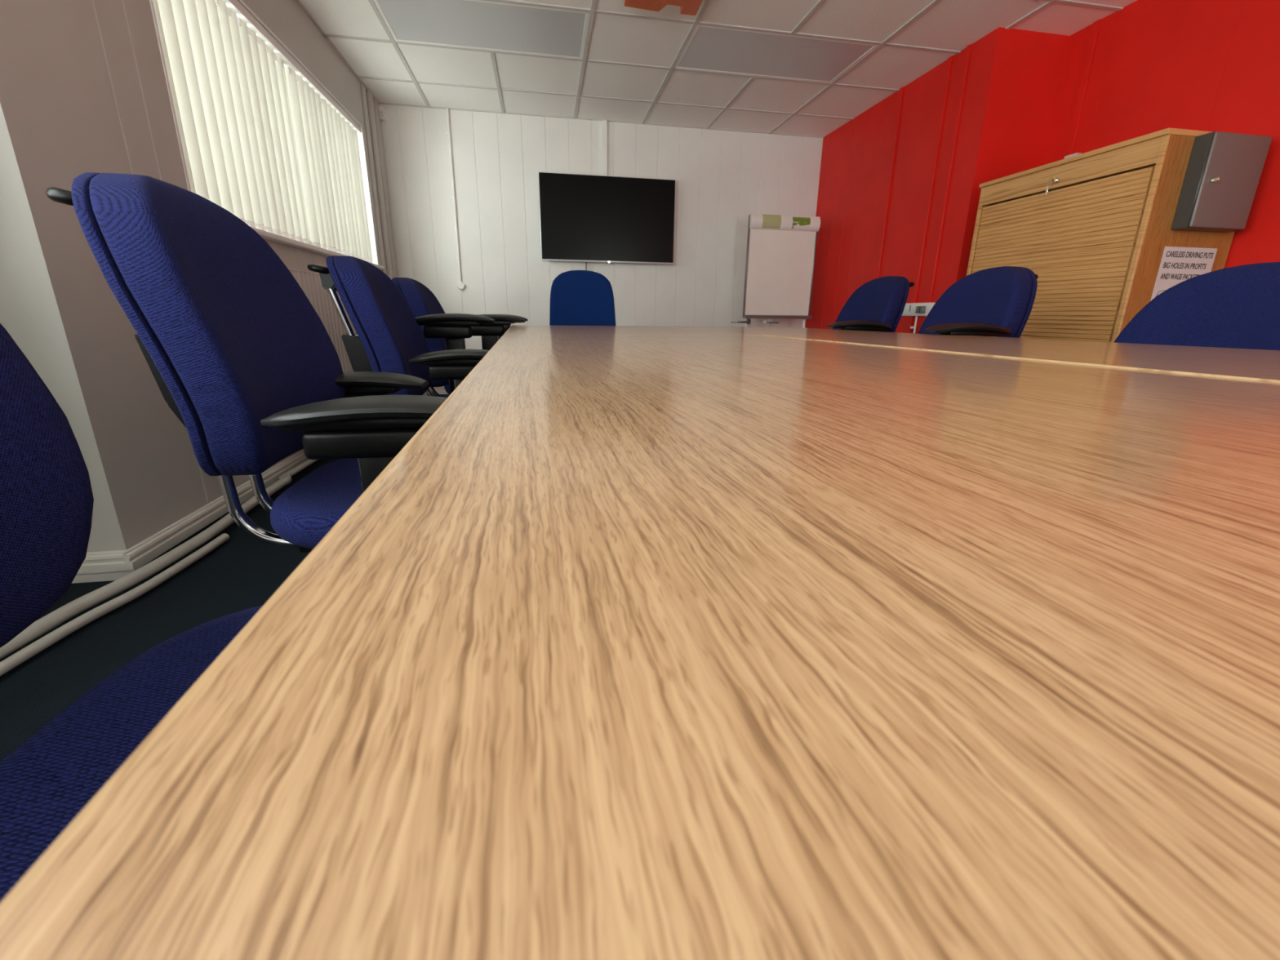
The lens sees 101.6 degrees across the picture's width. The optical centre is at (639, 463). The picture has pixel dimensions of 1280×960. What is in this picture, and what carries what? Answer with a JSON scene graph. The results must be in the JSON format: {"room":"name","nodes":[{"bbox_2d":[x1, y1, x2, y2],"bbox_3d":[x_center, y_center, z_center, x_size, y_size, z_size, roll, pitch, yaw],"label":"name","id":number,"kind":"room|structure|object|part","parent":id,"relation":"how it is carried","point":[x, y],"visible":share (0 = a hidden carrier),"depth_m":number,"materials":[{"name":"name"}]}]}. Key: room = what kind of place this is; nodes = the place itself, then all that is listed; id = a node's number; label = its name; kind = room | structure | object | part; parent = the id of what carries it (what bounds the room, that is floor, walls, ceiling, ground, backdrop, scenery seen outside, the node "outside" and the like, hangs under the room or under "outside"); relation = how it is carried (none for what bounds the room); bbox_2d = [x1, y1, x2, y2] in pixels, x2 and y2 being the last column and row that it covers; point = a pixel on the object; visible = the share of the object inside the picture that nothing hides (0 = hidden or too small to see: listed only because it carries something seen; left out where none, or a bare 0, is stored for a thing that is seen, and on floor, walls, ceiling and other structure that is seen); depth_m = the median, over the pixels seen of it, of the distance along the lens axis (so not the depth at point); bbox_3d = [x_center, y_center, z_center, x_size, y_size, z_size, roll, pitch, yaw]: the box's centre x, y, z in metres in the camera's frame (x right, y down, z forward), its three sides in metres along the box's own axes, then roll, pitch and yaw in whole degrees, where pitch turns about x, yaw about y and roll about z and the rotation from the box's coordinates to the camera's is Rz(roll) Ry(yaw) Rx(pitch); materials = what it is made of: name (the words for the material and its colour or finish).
{"room":"conference room","nodes":[
{"label":"conference room","id":0,"kind":"room"},
{"bbox_2d":[0,458,342,761],"bbox_3d":[0.555,0.420,1.605,5.140,0.100,8.210,-2,16,-10],"label":"floor","id":1,"kind":"structure","parent":0,"point":[243,572],"depth_m":1.38,"materials":[{"name":"carpet"}]},
{"bbox_2d":[0,533,229,675],"bbox_3d":[-1.414,0.438,1.208,0.048,0.026,1.320,0,16,-3],"label":"pipe","id":2,"kind":"object","parent":1,"relation":"on","point":[24,654],"visible":1,"depth_m":1.37,"materials":[{"name":"metal"}]},
{"bbox_2d":[0,323,263,902],"bbox_3d":[-0.390,0.182,0.377,0.875,1.009,0.568,-2,16,-10],"label":"chair","id":3,"kind":"object","parent":1,"relation":"on","point":[46,500],"visible":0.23,"depth_m":0.44,"materials":[{"name":"fabric"},{"name":"black plastic"},{"name":"chrome"}]},
{"bbox_3d":[-0.608,-0.038,0.247,0.235,0.520,0.468,-2,16,-10],"label":"backrest","id":4,"kind":"part","parent":3,"relation":"part of","materials":[{"name":"blue fabric"}]},
{"bbox_3d":[-0.214,0.240,0.401,0.470,0.106,0.496,-2,16,-10],"label":"seat","id":5,"kind":"part","parent":3,"relation":"part of","materials":[{"name":"blue fabric"}]},
{"bbox_2d":[0,458,318,659],"bbox_3d":[-1.664,0.048,2.512,0.128,0.048,4.082,-2,16,-9],"label":"pipe","id":6,"kind":"object","parent":1,"relation":"on","point":[54,619],"visible":0.79,"depth_m":1.49,"materials":[{"name":"metal"}]},
{"bbox_2d":[45,172,447,552],"bbox_3d":[-0.622,-0.030,1.111,0.769,1.009,0.609,-2,16,-10],"label":"chair","id":7,"kind":"object","parent":1,"relation":"on","point":[233,344],"visible":0.82,"depth_m":0.87,"materials":[{"name":"fabric"},{"name":"black plastic"},{"name":"chrome"}]},
{"bbox_3d":[-0.946,-0.432,0.929,0.098,0.086,0.167,-2,16,-10],"label":"handle","id":8,"kind":"part","parent":7,"relation":"part of","materials":[{"name":"black plastic"}]},
{"bbox_2d":[71,172,222,475],"bbox_3d":[-0.841,-0.255,1.000,0.173,0.520,0.464,-2,16,-10],"label":"cushion","id":9,"kind":"object","parent":7,"relation":"on","point":[137,228],"depth_m":0.80,"materials":[{"name":"blue fabric"}]},
{"bbox_3d":[-0.791,-0.257,1.009,0.235,0.520,0.468,-2,16,-10],"label":"backrest","id":10,"kind":"part","parent":7,"relation":"part of","materials":[{"name":"blue fabric"}]},
{"bbox_3d":[-0.537,0.117,1.164,0.320,0.047,0.240,-2,16,-10],"label":"seat plate","id":11,"kind":"part","parent":7,"relation":"part of","materials":[{"name":"black plastic"}]},
{"bbox_3d":[-0.502,0.071,1.158,0.470,0.106,0.496,-2,16,-10],"label":"seat","id":12,"kind":"part","parent":7,"relation":"part of","materials":[{"name":"blue fabric"}]},
{"bbox_3d":[-0.443,-0.089,0.873,0.340,0.044,0.128,-3,16,-12],"label":"armrest","id":13,"kind":"part","parent":7,"relation":"part of","materials":[{"name":"plastic"}]},
{"bbox_3d":[-0.457,-0.073,0.874,0.240,0.022,0.064,-3,16,-12],"label":"pad plate","id":14,"kind":"part","parent":7,"relation":"part of","materials":[{"name":"black plastic"}]},
{"bbox_3d":[-0.724,-0.188,1.292,0.240,0.022,0.064,-2,16,-8],"label":"pad plate","id":15,"kind":"part","parent":7,"relation":"part of","materials":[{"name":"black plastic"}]},
{"bbox_3d":[-0.450,0.060,0.974,0.070,0.213,0.160,-2,16,-10],"label":"arm post","id":16,"kind":"part","parent":7,"relation":"part of","materials":[{"name":"black plastic"}]},
{"bbox_3d":[-0.709,-0.204,1.290,0.340,0.044,0.128,-2,16,-8],"label":"armrest","id":17,"kind":"part","parent":7,"relation":"part of","materials":[{"name":"plastic"}]},
{"bbox_2d":[306,255,495,397],"bbox_3d":[-0.762,-0.264,1.995,0.769,0.971,0.609,-2,16,-10],"label":"chair","id":18,"kind":"object","parent":1,"relation":"on","point":[388,337],"visible":0.52,"depth_m":1.76,"materials":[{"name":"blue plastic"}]},
{"bbox_3d":[-1.086,-0.648,1.819,0.098,0.086,0.167,-2,16,-10],"label":"handle","id":19,"kind":"part","parent":18,"relation":"part of","materials":[{"name":"black plastic"}]},
{"bbox_2d":[325,255,380,371],"bbox_3d":[-0.982,-0.471,1.890,0.173,0.520,0.464,-2,16,-10],"label":"cushion","id":20,"kind":"object","parent":18,"relation":"on","point":[357,282],"depth_m":1.69,"materials":[{"name":"blue fabric"}]},
{"bbox_3d":[-0.931,-0.473,1.899,0.235,0.520,0.468,-2,16,-10],"label":"backrest","id":21,"kind":"part","parent":18,"relation":"part of","materials":[{"name":"blue fabric"}]},
{"bbox_3d":[-0.642,-0.199,2.032,0.470,0.106,0.496,-2,16,-10],"label":"seat","id":22,"kind":"part","parent":18,"relation":"part of","materials":[{"name":"blue fabric"}]},
{"bbox_3d":[-0.788,-0.580,2.145,0.240,0.022,0.064,-2,16,-8],"label":"pad plate","id":23,"kind":"part","parent":18,"relation":"part of","materials":[{"name":"black plastic"}]},
{"bbox_3d":[-0.592,-0.360,1.745,0.340,0.044,0.128,-3,16,-12],"label":"armrest","id":24,"kind":"part","parent":18,"relation":"part of","materials":[{"name":"plastic"}]},
{"bbox_3d":[-0.607,-0.345,1.746,0.240,0.022,0.064,-3,16,-12],"label":"pad plate","id":25,"kind":"part","parent":18,"relation":"part of","materials":[{"name":"black plastic"}]},
{"bbox_3d":[-0.761,-0.351,2.156,0.070,0.348,0.160,-2,16,-10],"label":"arm post","id":26,"kind":"part","parent":18,"relation":"part of","materials":[{"name":"black plastic"}]},
{"bbox_3d":[-0.773,-0.595,2.143,0.340,0.044,0.128,-2,16,-8],"label":"armrest","id":27,"kind":"part","parent":18,"relation":"part of","materials":[{"name":"plastic"}]},
{"bbox_3d":[-0.599,-0.202,1.849,0.070,0.233,0.160,-2,16,-10],"label":"arm post","id":28,"kind":"part","parent":18,"relation":"part of","materials":[{"name":"black plastic"}]},
{"bbox_2d":[391,277,528,395],"bbox_3d":[-0.894,-0.463,2.727,0.769,0.949,0.609,-2,16,-10],"label":"chair","id":29,"kind":"object","parent":1,"relation":"on","point":[420,300],"visible":0.2,"depth_m":2.44,"materials":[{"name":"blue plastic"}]},
{"bbox_2d":[391,277,431,386],"bbox_3d":[-1.114,-0.659,2.625,0.173,0.520,0.464,-2,16,-10],"label":"cushion","id":30,"kind":"object","parent":29,"relation":"on","point":[418,296],"depth_m":2.42,"materials":[{"name":"blue fabric"}]},
{"bbox_3d":[-1.064,-0.661,2.634,0.235,0.520,0.468,-2,16,-10],"label":"backrest","id":31,"kind":"part","parent":29,"relation":"part of","materials":[{"name":"blue fabric"}]},
{"bbox_3d":[-0.774,-0.408,2.761,0.470,0.106,0.496,-2,16,-10],"label":"seat","id":32,"kind":"part","parent":29,"relation":"part of","materials":[{"name":"blue fabric"}]},
{"bbox_3d":[-0.721,-0.466,2.564,0.070,0.346,0.160,-2,16,-10],"label":"arm post","id":33,"kind":"part","parent":29,"relation":"part of","materials":[{"name":"black plastic"}]},
{"bbox_3d":[-0.728,-0.663,2.446,0.240,0.022,0.064,-3,16,-12],"label":"pad plate","id":34,"kind":"part","parent":29,"relation":"part of","materials":[{"name":"black plastic"}]},
{"bbox_3d":[-0.713,-0.678,2.445,0.340,0.044,0.128,-3,16,-12],"label":"armrest","id":35,"kind":"part","parent":29,"relation":"part of","materials":[{"name":"plastic"}]},
{"bbox_3d":[-0.797,-0.807,2.892,0.340,0.044,0.128,-2,16,-8],"label":"armrest","id":36,"kind":"part","parent":29,"relation":"part of","materials":[{"name":"plastic"}]},
{"bbox_2d":[549,270,615,325],"bbox_3d":[-0.315,-0.587,3.002,0.450,1.030,0.570,-2,16,-9],"label":"chair","id":37,"kind":"object","parent":1,"relation":"on","point":[577,297],"visible":0.38,"depth_m":3.08,"materials":[{"name":"blue fabric"}]},
{"bbox_2d":[503,324,755,335],"bbox_3d":[-0.152,-0.224,2.324,0.798,0.729,1.348,-3,16,-12],"label":"meeting table","id":38,"kind":"object","parent":1,"relation":"on","point":[513,329],"visible":0.07,"depth_m":1.96,"materials":[{"name":"brown wood"}]},
{"bbox_2d":[0,334,1279,959],"bbox_3d":[0.183,0.201,0.845,0.798,0.729,1.798,-3,16,-12],"label":"meeting table","id":39,"kind":"object","parent":1,"relation":"on","point":[637,646],"visible":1,"depth_m":0.09,"materials":[{"name":"brown wood"}]},
{"bbox_2d":[730,213,820,328],"bbox_3d":[1.213,-1.473,5.042,0.796,1.671,0.377,-2,16,-10],"label":"easel","id":40,"kind":"object","parent":1,"relation":"on","point":[780,252],"visible":0.84,"depth_m":4.83,"materials":[{"name":"grey metal"}]},
{"bbox_2d":[761,213,781,228],"bbox_3d":[1.179,-2.172,4.674,0.175,0.113,0.024,-2,16,-10],"label":"print","id":41,"kind":"object","parent":40,"relation":"attached to","point":[768,221],"depth_m":4.67,"materials":[{"name":"beige paper"}]},
{"bbox_2d":[742,315,812,319],"bbox_3d":[1.300,-1.385,4.929,0.662,0.032,0.065,-2,16,-10],"label":"tray","id":42,"kind":"object","parent":40,"relation":"on","point":[764,317],"depth_m":4.90,"materials":[{"name":"grey metal"}]},
{"bbox_2d":[791,217,810,228],"bbox_3d":[1.458,-2.178,4.723,0.170,0.099,0.020,-2,16,-10],"label":"print","id":43,"kind":"object","parent":40,"relation":"attached to","point":[797,222],"depth_m":4.72,"materials":[{"name":"green paper"}]},
{"bbox_3d":[1.595,-1.030,5.090,0.032,0.800,0.099,-11,20,-35],"label":"leg","id":44,"kind":"part","parent":40,"relation":"part of","materials":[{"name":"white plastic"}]},
{"bbox_2d":[657,325,948,335],"bbox_3d":[0.630,-0.263,2.490,0.798,0.729,1.348,-3,16,-12],"label":"meeting table","id":45,"kind":"object","parent":1,"relation":"on","point":[757,331],"visible":0.06,"depth_m":2.19,"materials":[{"name":"brown wood"}]},
{"bbox_2d":[826,275,915,332],"bbox_3d":[1.117,-0.539,2.969,0.769,1.009,0.609,-2,16,-10],"label":"chair","id":46,"kind":"object","parent":1,"relation":"on","point":[878,304],"visible":0.37,"depth_m":2.77,"materials":[{"name":"blue fabric"}]},
{"bbox_3d":[1.135,-0.713,2.677,0.340,0.044,0.128,-2,16,-8],"label":"armrest","id":47,"kind":"part","parent":46,"relation":"part of","materials":[{"name":"plastic"}]},
{"bbox_3d":[1.149,-0.698,2.683,0.240,0.022,0.064,-2,16,-8],"label":"pad plate","id":48,"kind":"part","parent":46,"relation":"part of","materials":[{"name":"black plastic"}]},
{"bbox_2d":[890,275,909,332],"bbox_3d":[1.343,-0.784,2.946,0.173,0.520,0.464,-2,16,-10],"label":"cushion","id":49,"kind":"object","parent":46,"relation":"on","point":[900,286],"depth_m":2.72,"materials":[{"name":"blue fabric"}]},
{"bbox_3d":[1.452,-0.970,2.913,0.098,0.086,0.167,-2,16,-10],"label":"handle","id":50,"kind":"part","parent":46,"relation":"part of","materials":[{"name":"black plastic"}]},
{"bbox_2d":[917,266,1038,337],"bbox_3d":[1.259,-0.334,2.272,0.769,0.999,0.609,-2,16,-10],"label":"chair","id":51,"kind":"object","parent":1,"relation":"on","point":[997,301],"visible":0.38,"depth_m":2.09,"materials":[{"name":"blue fabric"}]},
{"bbox_3d":[1.252,-0.511,1.975,0.340,0.044,0.128,-2,16,-8],"label":"armrest","id":52,"kind":"part","parent":51,"relation":"part of","materials":[{"name":"plastic"}]},
{"bbox_3d":[1.266,-0.497,1.981,0.240,0.022,0.064,-2,16,-8],"label":"pad plate","id":53,"kind":"part","parent":51,"relation":"part of","materials":[{"name":"black plastic"}]},
{"bbox_2d":[1014,266,1037,337],"bbox_3d":[1.484,-0.574,2.250,0.173,0.520,0.464,-2,16,-10],"label":"cushion","id":54,"kind":"object","parent":51,"relation":"on","point":[1025,280],"depth_m":2.02,"materials":[{"name":"blue fabric"}]},
{"bbox_2d":[760,334,1279,382],"bbox_3d":[0.964,0.162,1.010,0.798,0.731,1.798,-3,16,-12],"label":"meeting table","id":55,"kind":"object","parent":1,"relation":"on","point":[1260,365],"visible":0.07,"depth_m":0.95,"materials":[{"name":"brown wood"}]},
{"bbox_2d":[966,128,1235,342],"bbox_3d":[2.384,-0.814,2.951,0.559,1.578,1.015,-2,16,-10],"label":"cabinet","id":56,"kind":"object","parent":1,"relation":"on","point":[1094,227],"visible":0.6,"depth_m":2.56,"materials":[{"name":"brown wood"}]},
{"bbox_3d":[2.326,-0.938,3.425,0.498,1.556,0.020,-2,16,-10],"label":"panel","id":57,"kind":"part","parent":56,"relation":"part of","materials":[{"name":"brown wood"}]},
{"bbox_3d":[2.176,-0.785,2.931,0.016,1.368,0.936,-2,16,-10],"label":"tambour door","id":58,"kind":"part","parent":56,"relation":"part of","materials":[{"name":"brown wood"}]},
{"bbox_3d":[2.183,-1.494,2.717,0.024,0.103,0.957,-2,16,-10],"label":"header rail","id":59,"kind":"part","parent":56,"relation":"part of","materials":[{"name":"brown wood"}]},
{"bbox_3d":[2.501,-0.671,2.493,0.498,1.556,0.020,-2,16,-10],"label":"panel","id":60,"kind":"part","parent":56,"relation":"part of","materials":[{"name":"brown wood"}]},
{"bbox_2d":[1150,246,1217,301],"bbox_3d":[2.529,-0.853,2.433,0.300,0.290,0.003,-2,16,-10],"label":"paper notice","id":61,"kind":"object","parent":56,"relation":"attached to","point":[1178,264],"visible":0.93,"depth_m":2.42,"materials":[{"name":"grey paper"}]},
{"bbox_2d":[1171,131,1271,232],"bbox_3d":[2.554,-1.223,2.276,0.317,0.372,0.110,-2,16,-10],"label":"cabinet","id":62,"kind":"object","parent":56,"relation":"attached to","point":[1223,175],"visible":1,"depth_m":2.25,"materials":[{"name":"grey metal"}]},
{"bbox_2d":[1113,262,1279,350],"bbox_3d":[1.403,-0.068,1.456,0.769,0.939,0.609,-2,16,-10],"label":"chair","id":63,"kind":"object","parent":1,"relation":"on","point":[1236,307],"visible":0.13,"depth_m":1.41,"materials":[{"name":"blue fabric"},{"name":"black plastic"},{"name":"chrome"}]},
{"bbox_2d":[0,0,386,552],"bbox_3d":[-1.689,-0.708,0.859,0.450,2.429,7.810,-2,16,-10],"label":"wall","id":64,"kind":"structure","parent":0,"point":[83,87],"depth_m":1.51,"materials":[{"name":"white paint"}]},
{"bbox_2d":[71,449,308,583],"bbox_3d":[-1.570,0.412,1.203,0.218,0.089,7.810,-2,16,-10],"label":"baseboard","id":65,"kind":"structure","parent":64,"relation":"attached to","point":[104,566],"depth_m":1.70,"materials":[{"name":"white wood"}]},
{"bbox_2d":[149,0,384,269],"bbox_3d":[-1.954,-1.703,2.886,0.280,1.004,2.320,-2,16,-10],"label":"window","id":66,"kind":"structure","parent":64,"relation":"in","point":[264,234],"depth_m":2.80,"materials":[{"name":"white"}]},
{"bbox_2d":[152,0,373,262],"bbox_3d":[-1.898,-1.710,2.895,0.069,0.967,2.294,-2,16,-10],"label":"vertical blind","id":67,"kind":"object","parent":66,"relation":"attached to","point":[262,140],"visible":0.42,"depth_m":2.48,"materials":[{"name":"beige fabric"}]},
{"bbox_3d":[-1.889,-1.254,3.007,0.006,0.030,2.173,-2,16,-10],"label":"link chain","id":68,"kind":"part","parent":67,"relation":"part of","materials":[{"name":"white plastic"}]},
{"bbox_3d":[-1.927,-1.234,3.026,0.215,0.026,2.320,-2,16,-10],"label":"sill","id":69,"kind":"part","parent":66,"relation":"part of","materials":[{"name":"white"}]},
{"bbox_2d":[287,267,356,372],"bbox_3d":[-1.826,-0.732,3.253,0.114,0.809,1.812,-2,16,-10],"label":"radiator","id":70,"kind":"object","parent":64,"relation":"attached to","point":[310,282],"visible":0.15,"depth_m":2.83,"materials":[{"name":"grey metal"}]},
{"bbox_2d":[287,267,319,274],"bbox_3d":[-1.812,-0.742,3.252,0.087,0.789,1.812,-2,16,-10],"label":"grille","id":71,"kind":"object","parent":70,"relation":"attached to","point":[293,271],"depth_m":2.53,"materials":[{"name":"grey metal"}]},
{"bbox_2d":[360,82,398,279],"bbox_3d":[-2.109,-1.716,4.391,0.030,2.423,0.410,-2,16,-10],"label":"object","id":72,"kind":"structure","parent":64,"relation":"attached to","point":[375,124],"depth_m":4.20,"materials":[{"name":"beige fabric"}]},
{"bbox_2d":[379,103,823,392],"bbox_3d":[-0.143,-1.883,5.046,5.140,2.429,0.200,-2,16,-10],"label":"wall","id":73,"kind":"structure","parent":0,"point":[722,178],"depth_m":4.74,"materials":[{"name":"white paint"}]},
{"bbox_2d":[378,106,386,121],"bbox_3d":[-2.115,-2.863,4.260,0.070,0.100,0.052,-2,16,-10],"label":"sensor","id":74,"kind":"object","parent":73,"relation":"attached to","point":[382,110],"visible":0.72,"depth_m":4.25,"materials":[{"name":"white plastic"}]},
{"bbox_2d":[422,391,448,395],"bbox_3d":[-0.230,-0.713,5.251,3.950,0.063,0.018,-2,16,-10],"label":"baseboard","id":75,"kind":"structure","parent":73,"relation":"attached to","point":[439,393],"depth_m":4.95,"materials":[{"name":"white wood"}]},
{"bbox_2d":[446,108,464,289],"bbox_3d":[-1.615,-2.268,4.539,0.066,1.429,0.030,-2,16,-10],"label":"conduit","id":76,"kind":"object","parent":73,"relation":"attached to","point":[460,285],"visible":1,"depth_m":4.54,"materials":[{"name":"white plastic"}]},
{"bbox_2d":[602,120,607,175],"bbox_3d":[-0.312,-2.792,4.634,0.043,0.445,0.025,-2,16,-10],"label":"cable trunking","id":77,"kind":"object","parent":73,"relation":"attached to","point":[604,122],"visible":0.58,"depth_m":4.62,"materials":[{"name":"white plastic"}]},
{"bbox_2d":[537,171,675,270],"bbox_3d":[-0.295,-1.818,4.884,1.228,1.560,0.088,-2,16,-10],"label":"television","id":78,"kind":"object","parent":73,"relation":"attached to","point":[584,218],"visible":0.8,"depth_m":4.72,"materials":[{"name":"black metal"}]},
{"bbox_2d":[299,0,1137,136],"bbox_3d":[0.584,-2.011,0.912,5.140,0.100,8.210,-2,16,-10],"label":"ceiling","id":79,"kind":"structure","parent":0,"point":[948,24],"depth_m":3.52,"materials":[{"name":"tile"}]},
{"bbox_2d":[373,0,590,59],"bbox_3d":[-0.909,-2.600,3.108,1.176,0.004,0.576,-2,16,-10],"label":"recessed light","id":80,"kind":"object","parent":79,"relation":"in","point":[479,24],"visible":1,"depth_m":3.09,"materials":[{"name":"white plastic"}]},
{"bbox_2d":[624,0,702,15],"bbox_3d":[0.139,-2.437,2.670,0.400,0.054,0.335,-2,16,-10],"label":"ceiling fixture","id":81,"kind":"object","parent":79,"relation":"attached to","point":[691,7],"visible":1,"depth_m":2.77,"materials":[{"name":"orange plastic"}]},
{"bbox_2d":[295,0,1123,137],"bbox_3d":[0.775,-1.904,0.718,4.440,0.017,8.303,-2,16,-10],"label":"ceiling grid","id":82,"kind":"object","parent":79,"relation":"attached to","point":[592,11],"depth_m":3.42,"materials":[{"name":"silver metal"}]},
{"bbox_2d":[674,24,878,83],"bbox_3d":[0.862,-2.668,3.421,1.176,0.004,0.576,-2,16,-10],"label":"recessed light","id":83,"kind":"object","parent":79,"relation":"in","point":[708,48],"visible":1,"depth_m":3.39,"materials":[{"name":"white plastic"}]},
{"bbox_2d":[805,0,1279,333],"bbox_3d":[2.759,-0.880,1.646,0.690,2.429,7.810,-2,16,-10],"label":"wall","id":84,"kind":"structure","parent":0,"point":[1206,65],"depth_m":3.18,"materials":[{"name":"red paint"}]},
{"bbox_2d":[875,86,903,278],"bbox_3d":[1.922,-1.615,4.191,0.014,2.428,0.034,-2,16,-10],"label":"trim","id":85,"kind":"structure","parent":84,"relation":"attached to","point":[901,90],"depth_m":4.02,"materials":[{"name":"red paint"}]},
{"bbox_2d":[902,302,935,333],"bbox_3d":[1.990,-0.738,3.895,0.049,0.885,0.340,-2,16,-10],"label":"power socket","id":86,"kind":"object","parent":84,"relation":"attached to","point":[916,309],"visible":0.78,"depth_m":3.77,"materials":[{"name":"white plastic"}]},
{"bbox_3d":[2.005,-1.120,3.788,0.027,0.090,0.340,-2,16,-10],"label":"plate","id":87,"kind":"part","parent":86,"relation":"part of","materials":[{"name":"white plastic"}]},
{"bbox_2d":[907,56,952,333],"bbox_3d":[2.009,-1.483,3.733,0.014,2.428,0.034,-2,16,-10],"label":"trim","id":88,"kind":"structure","parent":84,"relation":"attached to","point":[949,59],"depth_m":3.60,"materials":[{"name":"red paint"}]},
{"bbox_2d":[924,44,971,319],"bbox_3d":[2.036,-1.441,3.585,0.014,2.428,0.034,-2,16,-10],"label":"trim","id":89,"kind":"structure","parent":84,"relation":"attached to","point":[968,47],"depth_m":3.44,"materials":[{"name":"red paint"}]},
{"bbox_2d":[1063,152,1080,159],"bbox_3d":[2.586,-1.810,3.128,0.042,0.080,0.080,-2,16,-10],"label":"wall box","id":90,"kind":"object","parent":84,"relation":"attached to","point":[1076,153],"visible":0.25,"depth_m":3.10,"materials":[{"name":"white plastic"}]},
{"bbox_2d":[1065,18,1101,155],"bbox_3d":[2.588,-1.354,3.302,0.014,2.428,0.040,-2,16,-10],"label":"trim","id":91,"kind":"structure","parent":84,"relation":"attached to","point":[1095,27],"depth_m":3.05,"materials":[{"name":"red paint"}]}
]}

